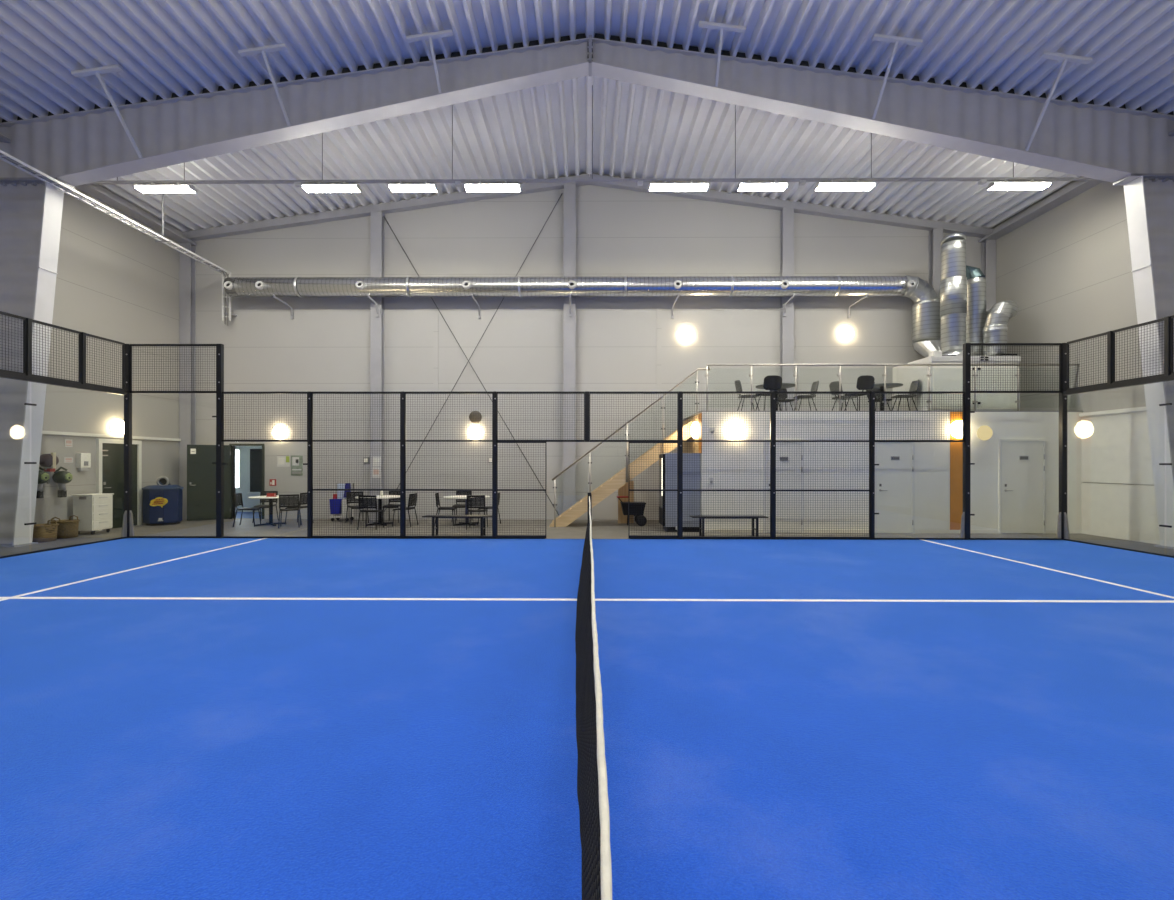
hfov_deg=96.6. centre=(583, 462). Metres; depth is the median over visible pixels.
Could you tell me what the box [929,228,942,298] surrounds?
post
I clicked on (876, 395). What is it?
shell chair
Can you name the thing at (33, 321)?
mesh panel
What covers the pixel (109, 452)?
door
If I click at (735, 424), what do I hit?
wall lamp
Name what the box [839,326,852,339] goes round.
wall lamp
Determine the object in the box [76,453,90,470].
dispenser
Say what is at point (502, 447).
mesh panel
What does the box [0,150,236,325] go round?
cable tray
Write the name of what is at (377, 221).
post
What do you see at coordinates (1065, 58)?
brace
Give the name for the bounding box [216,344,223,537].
fence post
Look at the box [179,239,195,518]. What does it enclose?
post
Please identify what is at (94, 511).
drawer cabinet
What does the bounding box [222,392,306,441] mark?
mesh panel
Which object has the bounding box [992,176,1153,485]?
wall
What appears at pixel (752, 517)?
bench
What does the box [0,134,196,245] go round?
beam
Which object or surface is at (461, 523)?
round table
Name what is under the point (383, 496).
round table
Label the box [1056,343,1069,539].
fence post
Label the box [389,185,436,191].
diffuser
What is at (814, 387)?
shell chair
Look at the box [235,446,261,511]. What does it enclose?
wall
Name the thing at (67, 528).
wicker basket
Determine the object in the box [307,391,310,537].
fence post
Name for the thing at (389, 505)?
cafe chair
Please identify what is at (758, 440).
mesh panel
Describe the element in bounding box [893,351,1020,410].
unit
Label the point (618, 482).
staircase
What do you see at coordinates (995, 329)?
duct
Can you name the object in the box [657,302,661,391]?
strip
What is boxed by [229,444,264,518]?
door frame
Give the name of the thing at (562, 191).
rod
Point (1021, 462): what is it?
door
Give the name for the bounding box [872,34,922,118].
brace
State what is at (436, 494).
cafe chair
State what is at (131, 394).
glass
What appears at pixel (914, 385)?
shell chair
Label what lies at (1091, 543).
rail
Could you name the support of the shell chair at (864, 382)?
on the floor at (699, 412)
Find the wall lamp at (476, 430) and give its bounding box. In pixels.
[468,425,481,439]
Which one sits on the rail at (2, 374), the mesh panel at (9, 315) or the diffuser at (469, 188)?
the mesh panel at (9, 315)
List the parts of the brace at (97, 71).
brace rod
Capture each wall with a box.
[34,184,181,532]
[191,173,981,519]
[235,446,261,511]
[683,414,698,452]
[701,412,1082,532]
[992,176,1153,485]
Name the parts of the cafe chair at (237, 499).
backrest, seat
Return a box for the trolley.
[329,483,353,519]
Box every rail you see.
[0,371,127,394]
[0,536,127,558]
[129,536,1061,539]
[1063,374,1173,394]
[1063,538,1173,557]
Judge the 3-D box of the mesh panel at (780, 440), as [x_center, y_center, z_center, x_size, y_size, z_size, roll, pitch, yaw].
[5.084,0.051,11.141,2.026,3.135,0.040,0,0,0]
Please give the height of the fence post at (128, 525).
4.178 m
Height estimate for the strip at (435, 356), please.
2.398 m
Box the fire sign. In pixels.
[269,479,275,485]
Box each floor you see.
[0,512,1173,555]
[683,411,1082,420]
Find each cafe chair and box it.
[233,493,260,526]
[252,491,278,522]
[278,494,300,527]
[285,493,313,524]
[345,491,368,523]
[357,495,383,529]
[382,491,399,522]
[392,493,417,526]
[435,493,455,524]
[451,491,472,521]
[467,495,486,526]
[477,493,500,524]
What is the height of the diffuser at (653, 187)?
0.052 m
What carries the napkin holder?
on the round table at (270, 522)
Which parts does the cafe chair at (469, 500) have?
backrest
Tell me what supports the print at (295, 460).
attached to the poster at (296, 460)
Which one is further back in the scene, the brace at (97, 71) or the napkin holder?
the napkin holder
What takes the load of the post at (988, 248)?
on the floor at (601, 529)
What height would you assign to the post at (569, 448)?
9.572 m
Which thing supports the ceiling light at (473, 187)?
hanging from the track
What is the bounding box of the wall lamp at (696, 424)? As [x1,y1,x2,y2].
[691,422,697,437]
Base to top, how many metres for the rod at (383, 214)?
8.760 m
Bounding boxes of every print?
[278,458,283,463]
[292,457,298,465]
[373,470,378,474]
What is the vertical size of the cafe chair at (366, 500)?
0.837 m
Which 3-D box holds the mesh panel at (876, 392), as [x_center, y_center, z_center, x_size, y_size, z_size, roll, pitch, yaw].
[7.126,-0.977,11.123,1.907,1.075,0.040,0,0,0]
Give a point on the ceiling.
(163, 48)
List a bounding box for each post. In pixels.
[121,344,133,537]
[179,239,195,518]
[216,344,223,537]
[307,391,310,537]
[370,211,383,519]
[398,391,405,538]
[491,391,497,538]
[563,184,575,511]
[678,391,681,538]
[772,391,774,538]
[780,208,793,410]
[869,391,876,539]
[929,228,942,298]
[960,343,970,539]
[981,235,995,310]
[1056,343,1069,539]
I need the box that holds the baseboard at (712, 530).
[704,529,1056,532]
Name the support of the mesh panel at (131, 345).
attached to the fence post at (128, 525)
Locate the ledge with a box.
[42,431,180,440]
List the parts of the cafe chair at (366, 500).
backrest, seat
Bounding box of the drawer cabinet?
[71,493,113,534]
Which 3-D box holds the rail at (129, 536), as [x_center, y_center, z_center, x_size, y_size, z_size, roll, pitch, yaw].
[0.176,1.611,11.182,19.980,0.045,0.070,0,0,0]
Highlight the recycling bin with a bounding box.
[142,476,183,525]
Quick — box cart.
[617,496,646,525]
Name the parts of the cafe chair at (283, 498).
backrest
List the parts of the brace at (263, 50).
brace rod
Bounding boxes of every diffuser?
[135,186,194,192]
[303,185,359,191]
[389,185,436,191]
[465,185,519,191]
[650,184,707,190]
[738,184,786,190]
[815,184,874,190]
[989,183,1050,189]
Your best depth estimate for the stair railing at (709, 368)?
13.28 m
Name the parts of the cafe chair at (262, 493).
seat, backrest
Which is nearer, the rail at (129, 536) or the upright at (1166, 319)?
the upright at (1166, 319)
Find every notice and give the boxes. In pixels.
[64,457,72,462]
[65,439,71,446]
[277,455,289,466]
[373,457,380,465]
[373,467,380,477]
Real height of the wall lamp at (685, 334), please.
0.410 m
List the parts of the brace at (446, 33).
brace rod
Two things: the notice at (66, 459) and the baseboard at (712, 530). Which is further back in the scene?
the baseboard at (712, 530)
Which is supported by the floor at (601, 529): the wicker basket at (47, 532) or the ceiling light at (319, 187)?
the wicker basket at (47, 532)
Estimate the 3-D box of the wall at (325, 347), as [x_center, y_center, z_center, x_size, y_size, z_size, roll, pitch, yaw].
[0.037,-3.367,15.158,23.650,10.000,0.150,0,0,0]
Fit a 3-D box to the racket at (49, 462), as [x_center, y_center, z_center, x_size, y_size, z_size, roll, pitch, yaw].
[-11.484,0.117,11.215,0.288,0.675,0.290,0,0,0]
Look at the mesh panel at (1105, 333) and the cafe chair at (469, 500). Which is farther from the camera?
the cafe chair at (469, 500)
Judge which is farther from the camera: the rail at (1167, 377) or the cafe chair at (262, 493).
the cafe chair at (262, 493)
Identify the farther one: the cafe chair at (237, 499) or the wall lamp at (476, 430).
the wall lamp at (476, 430)
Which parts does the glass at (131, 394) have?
pane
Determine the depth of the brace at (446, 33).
9.54 m
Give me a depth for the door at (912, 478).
12.20 m
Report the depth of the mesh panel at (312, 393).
11.22 m
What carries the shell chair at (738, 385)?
on the floor at (699, 412)
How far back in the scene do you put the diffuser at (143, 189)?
11.41 m
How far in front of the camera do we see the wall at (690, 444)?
13.38 m
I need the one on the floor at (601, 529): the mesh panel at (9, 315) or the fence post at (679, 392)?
the fence post at (679, 392)
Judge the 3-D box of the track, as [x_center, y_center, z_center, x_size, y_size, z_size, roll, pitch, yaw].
[0.115,-7.126,11.383,22.580,2.167,0.100,0,0,0]
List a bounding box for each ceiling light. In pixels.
[134,182,197,193]
[301,182,361,192]
[388,181,437,192]
[464,181,520,191]
[648,181,708,191]
[736,180,787,191]
[814,179,875,190]
[986,179,1051,190]
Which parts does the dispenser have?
spout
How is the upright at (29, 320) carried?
on the rail at (2, 374)
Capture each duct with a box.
[224,275,940,357]
[940,233,966,355]
[966,265,985,355]
[983,301,1017,355]
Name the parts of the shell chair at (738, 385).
backrest, seat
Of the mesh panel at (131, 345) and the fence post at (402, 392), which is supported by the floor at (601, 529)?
the fence post at (402, 392)
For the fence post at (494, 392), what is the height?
3.155 m
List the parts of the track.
rail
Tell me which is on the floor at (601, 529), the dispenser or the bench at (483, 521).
the bench at (483, 521)
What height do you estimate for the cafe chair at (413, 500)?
0.837 m
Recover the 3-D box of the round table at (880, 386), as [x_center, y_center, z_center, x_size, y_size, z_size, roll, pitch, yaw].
[7.567,-1.592,13.270,0.920,0.740,0.920,0,0,0]
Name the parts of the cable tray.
hanger rod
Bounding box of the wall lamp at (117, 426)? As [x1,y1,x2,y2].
[110,420,123,435]
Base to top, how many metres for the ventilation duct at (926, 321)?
2.720 m
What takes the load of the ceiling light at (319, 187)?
hanging from the track
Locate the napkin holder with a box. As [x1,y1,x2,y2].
[266,493,276,496]
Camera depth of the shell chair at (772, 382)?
12.46 m
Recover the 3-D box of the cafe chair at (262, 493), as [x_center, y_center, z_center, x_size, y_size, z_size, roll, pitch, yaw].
[-8.768,1.208,14.435,0.475,0.837,0.511,0,0,-10]
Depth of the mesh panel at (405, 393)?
11.21 m
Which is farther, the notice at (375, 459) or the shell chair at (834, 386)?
the notice at (375, 459)
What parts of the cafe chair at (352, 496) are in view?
backrest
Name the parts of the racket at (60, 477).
handle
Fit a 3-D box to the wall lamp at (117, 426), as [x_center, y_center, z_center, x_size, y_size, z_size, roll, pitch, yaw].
[-11.514,-0.870,12.987,0.130,0.410,0.410,0,0,0]
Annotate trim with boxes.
[699,413,701,452]
[950,412,962,529]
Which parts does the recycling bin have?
lid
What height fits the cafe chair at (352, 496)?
0.837 m
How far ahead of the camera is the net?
1.85 m
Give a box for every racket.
[36,467,49,497]
[39,453,58,483]
[52,467,72,496]
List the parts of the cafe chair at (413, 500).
backrest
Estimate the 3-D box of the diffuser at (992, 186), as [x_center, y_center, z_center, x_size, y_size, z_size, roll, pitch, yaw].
[9.395,-5.967,11.305,1.168,0.052,0.236,0,0,0]
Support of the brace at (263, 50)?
attached to the frame at (1133, 149)
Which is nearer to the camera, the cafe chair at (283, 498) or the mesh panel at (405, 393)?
the mesh panel at (405, 393)
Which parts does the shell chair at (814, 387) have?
seat, backrest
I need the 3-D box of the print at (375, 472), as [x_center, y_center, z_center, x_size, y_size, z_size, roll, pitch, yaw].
[-5.920,0.260,14.920,0.156,0.150,0.003,0,0,0]
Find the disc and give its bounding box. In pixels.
[469,411,481,422]
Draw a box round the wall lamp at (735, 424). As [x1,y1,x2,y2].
[727,422,744,438]
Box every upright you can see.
[27,318,31,375]
[78,332,85,384]
[1107,331,1111,383]
[1164,316,1173,375]
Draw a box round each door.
[96,439,141,530]
[187,445,230,520]
[763,442,803,532]
[875,442,948,532]
[998,439,1045,533]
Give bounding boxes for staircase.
[549,421,691,526]
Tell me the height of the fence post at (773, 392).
3.155 m
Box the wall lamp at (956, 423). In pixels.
[950,421,961,437]
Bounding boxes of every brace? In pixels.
[71,64,141,157]
[238,43,290,125]
[406,29,453,92]
[698,21,745,86]
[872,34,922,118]
[1025,51,1092,150]
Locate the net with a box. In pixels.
[575,492,611,899]
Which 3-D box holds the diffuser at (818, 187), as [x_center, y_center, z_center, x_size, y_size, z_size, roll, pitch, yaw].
[5.651,-5.971,11.336,1.168,0.052,0.236,0,0,0]
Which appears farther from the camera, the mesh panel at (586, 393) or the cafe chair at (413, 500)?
the cafe chair at (413, 500)
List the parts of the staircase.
support panel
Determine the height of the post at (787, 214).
8.866 m
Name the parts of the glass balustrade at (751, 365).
post, post, post, post, handrail, post, post, post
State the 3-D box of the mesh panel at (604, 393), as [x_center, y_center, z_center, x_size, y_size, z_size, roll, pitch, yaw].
[1.070,-0.983,11.174,1.898,1.075,0.040,0,0,0]
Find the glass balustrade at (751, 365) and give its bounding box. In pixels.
[705,364,1078,410]
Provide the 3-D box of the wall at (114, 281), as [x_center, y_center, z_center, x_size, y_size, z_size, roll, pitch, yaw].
[-11.743,-2.562,5.732,0.150,8.367,18.900,0,0,0]
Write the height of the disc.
0.370 m
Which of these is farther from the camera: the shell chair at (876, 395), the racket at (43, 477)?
the shell chair at (876, 395)
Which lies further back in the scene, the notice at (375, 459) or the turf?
the notice at (375, 459)
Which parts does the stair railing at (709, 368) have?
post, post, post, post, post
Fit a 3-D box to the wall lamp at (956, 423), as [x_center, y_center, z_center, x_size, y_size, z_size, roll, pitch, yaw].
[8.735,-0.778,12.145,0.410,0.410,0.130,0,0,0]
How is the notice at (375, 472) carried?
attached to the post at (377, 221)
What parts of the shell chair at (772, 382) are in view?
backrest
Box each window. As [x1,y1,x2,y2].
[235,449,240,488]
[247,449,261,493]
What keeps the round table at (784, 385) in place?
on the floor at (699, 412)
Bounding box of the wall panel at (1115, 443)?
[1079,407,1159,544]
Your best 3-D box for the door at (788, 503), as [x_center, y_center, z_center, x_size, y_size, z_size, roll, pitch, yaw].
[4.669,0.552,12.202,0.948,2.171,0.085,0,0,0]
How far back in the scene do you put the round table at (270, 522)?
13.66 m
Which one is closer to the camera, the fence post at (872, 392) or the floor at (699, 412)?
the fence post at (872, 392)
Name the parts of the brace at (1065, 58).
brace rod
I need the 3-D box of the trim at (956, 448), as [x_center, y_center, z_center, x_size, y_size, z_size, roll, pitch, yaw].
[8.712,0.187,12.204,0.325,2.750,0.012,0,0,0]
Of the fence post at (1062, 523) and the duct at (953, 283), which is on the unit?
the duct at (953, 283)
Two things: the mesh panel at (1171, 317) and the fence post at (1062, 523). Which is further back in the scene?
the fence post at (1062, 523)
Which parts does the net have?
net post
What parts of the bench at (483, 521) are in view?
leg, leg, seat, leg, leg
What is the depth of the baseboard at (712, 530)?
12.22 m
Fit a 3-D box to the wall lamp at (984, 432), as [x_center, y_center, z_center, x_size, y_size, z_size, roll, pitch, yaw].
[9.326,-0.696,12.140,0.350,0.350,0.130,0,0,0]
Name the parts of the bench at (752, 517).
leg, leg, seat, leg, leg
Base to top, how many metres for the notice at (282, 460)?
0.330 m
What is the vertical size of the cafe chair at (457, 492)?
0.837 m
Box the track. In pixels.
[88,85,1101,186]
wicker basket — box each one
[32,519,58,542]
[49,515,79,538]
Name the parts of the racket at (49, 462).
trim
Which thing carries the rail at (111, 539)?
on the floor at (601, 529)
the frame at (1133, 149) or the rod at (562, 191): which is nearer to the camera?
the frame at (1133, 149)
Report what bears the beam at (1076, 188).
attached to the wall at (1067, 270)
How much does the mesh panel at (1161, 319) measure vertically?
1.023 m
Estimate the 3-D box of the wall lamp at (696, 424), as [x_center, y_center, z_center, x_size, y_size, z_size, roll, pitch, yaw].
[2.713,-0.807,12.881,0.130,0.410,0.410,0,0,0]
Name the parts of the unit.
service door, service door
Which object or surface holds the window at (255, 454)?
in the wall at (245, 450)
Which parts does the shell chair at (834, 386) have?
backrest, seat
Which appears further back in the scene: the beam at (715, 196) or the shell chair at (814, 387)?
the beam at (715, 196)
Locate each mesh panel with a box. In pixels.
[0,311,26,374]
[32,319,81,383]
[86,333,124,390]
[130,344,215,392]
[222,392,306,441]
[311,392,400,536]
[404,392,492,536]
[496,442,545,537]
[497,391,588,441]
[589,392,677,441]
[628,442,677,538]
[682,391,771,537]
[775,391,870,537]
[875,391,964,441]
[971,343,1060,392]
[1067,332,1106,389]
[1112,318,1163,383]
[1170,315,1173,374]
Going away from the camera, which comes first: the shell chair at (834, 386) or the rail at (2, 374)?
the rail at (2, 374)
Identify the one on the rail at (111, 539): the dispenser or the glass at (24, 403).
the glass at (24, 403)
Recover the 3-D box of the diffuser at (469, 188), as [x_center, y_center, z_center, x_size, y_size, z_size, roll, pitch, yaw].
[-1.976,-5.978,11.400,1.158,0.052,0.236,0,0,0]
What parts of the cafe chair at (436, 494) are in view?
backrest, seat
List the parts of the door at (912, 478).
frame, fixed panel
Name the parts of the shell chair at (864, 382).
seat, backrest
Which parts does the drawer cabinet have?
drawer, drawer, drawer, drawer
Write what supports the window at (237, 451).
in the wall at (245, 450)
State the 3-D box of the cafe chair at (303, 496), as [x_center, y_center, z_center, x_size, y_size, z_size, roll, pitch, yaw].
[-7.604,1.209,13.992,0.511,0.837,0.475,0,0,10]
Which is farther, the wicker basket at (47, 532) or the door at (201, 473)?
the door at (201, 473)
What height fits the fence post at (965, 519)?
4.178 m
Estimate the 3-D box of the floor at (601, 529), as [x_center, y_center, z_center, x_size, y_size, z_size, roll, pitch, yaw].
[-0.243,1.731,6.585,24.055,0.204,21.200,0,0,0]
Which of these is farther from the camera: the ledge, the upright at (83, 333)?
the ledge
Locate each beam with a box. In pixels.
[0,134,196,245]
[183,174,992,240]
[978,129,1173,242]
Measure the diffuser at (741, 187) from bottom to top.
0.052 m
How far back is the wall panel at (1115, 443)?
11.36 m
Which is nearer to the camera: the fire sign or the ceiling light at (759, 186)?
the ceiling light at (759, 186)
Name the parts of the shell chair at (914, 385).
seat, backrest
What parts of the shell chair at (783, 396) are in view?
backrest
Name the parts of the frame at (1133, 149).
plate, plate, apex plate, plate, plate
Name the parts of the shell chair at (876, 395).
backrest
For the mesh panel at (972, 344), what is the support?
attached to the fence post at (1062, 523)
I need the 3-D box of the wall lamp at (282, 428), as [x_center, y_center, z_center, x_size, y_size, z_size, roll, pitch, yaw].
[-8.784,-0.879,15.092,0.410,0.410,0.130,0,0,0]
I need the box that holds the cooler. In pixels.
[659,453,700,531]
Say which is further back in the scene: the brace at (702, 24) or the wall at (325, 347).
the wall at (325, 347)
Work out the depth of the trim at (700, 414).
12.37 m
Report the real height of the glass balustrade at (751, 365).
1.113 m
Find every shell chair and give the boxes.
[735,380,759,410]
[755,375,781,410]
[771,388,793,410]
[793,380,818,410]
[829,381,856,410]
[844,375,874,410]
[867,389,890,410]
[892,379,919,410]
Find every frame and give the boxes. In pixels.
[0,33,1173,548]
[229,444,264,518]
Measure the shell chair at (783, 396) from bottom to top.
0.854 m
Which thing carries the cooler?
on the floor at (601, 529)
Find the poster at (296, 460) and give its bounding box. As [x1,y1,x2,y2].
[291,455,302,475]
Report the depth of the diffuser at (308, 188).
11.36 m
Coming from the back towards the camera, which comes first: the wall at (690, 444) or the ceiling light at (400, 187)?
the wall at (690, 444)
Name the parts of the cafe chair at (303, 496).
backrest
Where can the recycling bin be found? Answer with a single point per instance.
(163, 501)
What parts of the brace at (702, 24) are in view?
brace rod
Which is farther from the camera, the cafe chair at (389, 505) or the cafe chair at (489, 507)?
the cafe chair at (389, 505)
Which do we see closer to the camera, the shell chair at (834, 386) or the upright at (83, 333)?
the upright at (83, 333)
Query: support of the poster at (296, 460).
attached to the wall at (325, 347)
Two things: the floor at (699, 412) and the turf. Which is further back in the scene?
the floor at (699, 412)
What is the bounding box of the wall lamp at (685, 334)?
[679,328,692,341]
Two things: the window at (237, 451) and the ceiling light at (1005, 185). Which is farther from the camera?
the window at (237, 451)
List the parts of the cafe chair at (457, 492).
seat, backrest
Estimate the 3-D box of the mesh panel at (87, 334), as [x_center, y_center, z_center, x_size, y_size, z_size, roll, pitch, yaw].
[-9.815,-2.043,10.721,0.040,1.023,0.878,0,0,0]
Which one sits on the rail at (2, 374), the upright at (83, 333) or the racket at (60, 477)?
the upright at (83, 333)
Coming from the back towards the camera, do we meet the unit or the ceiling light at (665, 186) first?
the unit
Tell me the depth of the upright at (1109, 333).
10.06 m
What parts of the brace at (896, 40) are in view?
brace rod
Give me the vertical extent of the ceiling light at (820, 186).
0.182 m
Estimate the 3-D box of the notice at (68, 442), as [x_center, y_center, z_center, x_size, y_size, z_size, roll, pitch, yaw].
[-11.617,-0.444,11.800,0.011,0.170,0.170,0,0,0]
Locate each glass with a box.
[24,403,36,524]
[131,394,215,463]
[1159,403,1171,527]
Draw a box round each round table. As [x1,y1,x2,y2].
[248,495,292,525]
[355,495,399,525]
[444,495,489,524]
[755,383,794,410]
[873,383,902,410]
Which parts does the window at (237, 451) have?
pane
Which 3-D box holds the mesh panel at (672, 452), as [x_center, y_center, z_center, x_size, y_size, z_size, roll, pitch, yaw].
[1.488,0.585,11.171,1.059,2.060,0.040,0,0,0]
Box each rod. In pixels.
[382,213,558,514]
[384,190,563,511]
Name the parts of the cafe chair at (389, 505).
seat, backrest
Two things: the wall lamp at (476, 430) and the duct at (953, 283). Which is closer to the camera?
the duct at (953, 283)
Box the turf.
[0,538,1173,899]
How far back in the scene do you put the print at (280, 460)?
15.14 m
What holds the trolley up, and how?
on the floor at (601, 529)
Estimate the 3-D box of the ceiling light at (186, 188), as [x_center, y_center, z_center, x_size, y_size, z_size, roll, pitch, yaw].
[-9.149,-6.051,11.460,1.210,0.182,0.240,0,0,0]
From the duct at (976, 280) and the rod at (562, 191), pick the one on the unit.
the duct at (976, 280)
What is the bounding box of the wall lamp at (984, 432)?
[977,425,992,439]
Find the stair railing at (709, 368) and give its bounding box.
[552,364,710,526]
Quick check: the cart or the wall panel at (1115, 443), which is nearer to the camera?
the wall panel at (1115, 443)
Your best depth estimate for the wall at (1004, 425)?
12.23 m
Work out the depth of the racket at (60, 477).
11.47 m
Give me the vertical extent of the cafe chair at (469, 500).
0.837 m
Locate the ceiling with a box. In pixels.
[0,0,1173,231]
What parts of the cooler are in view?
door glass, cooler door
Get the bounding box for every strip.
[433,312,437,394]
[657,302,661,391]
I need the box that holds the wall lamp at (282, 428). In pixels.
[273,425,285,437]
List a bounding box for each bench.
[422,515,491,535]
[689,515,768,535]

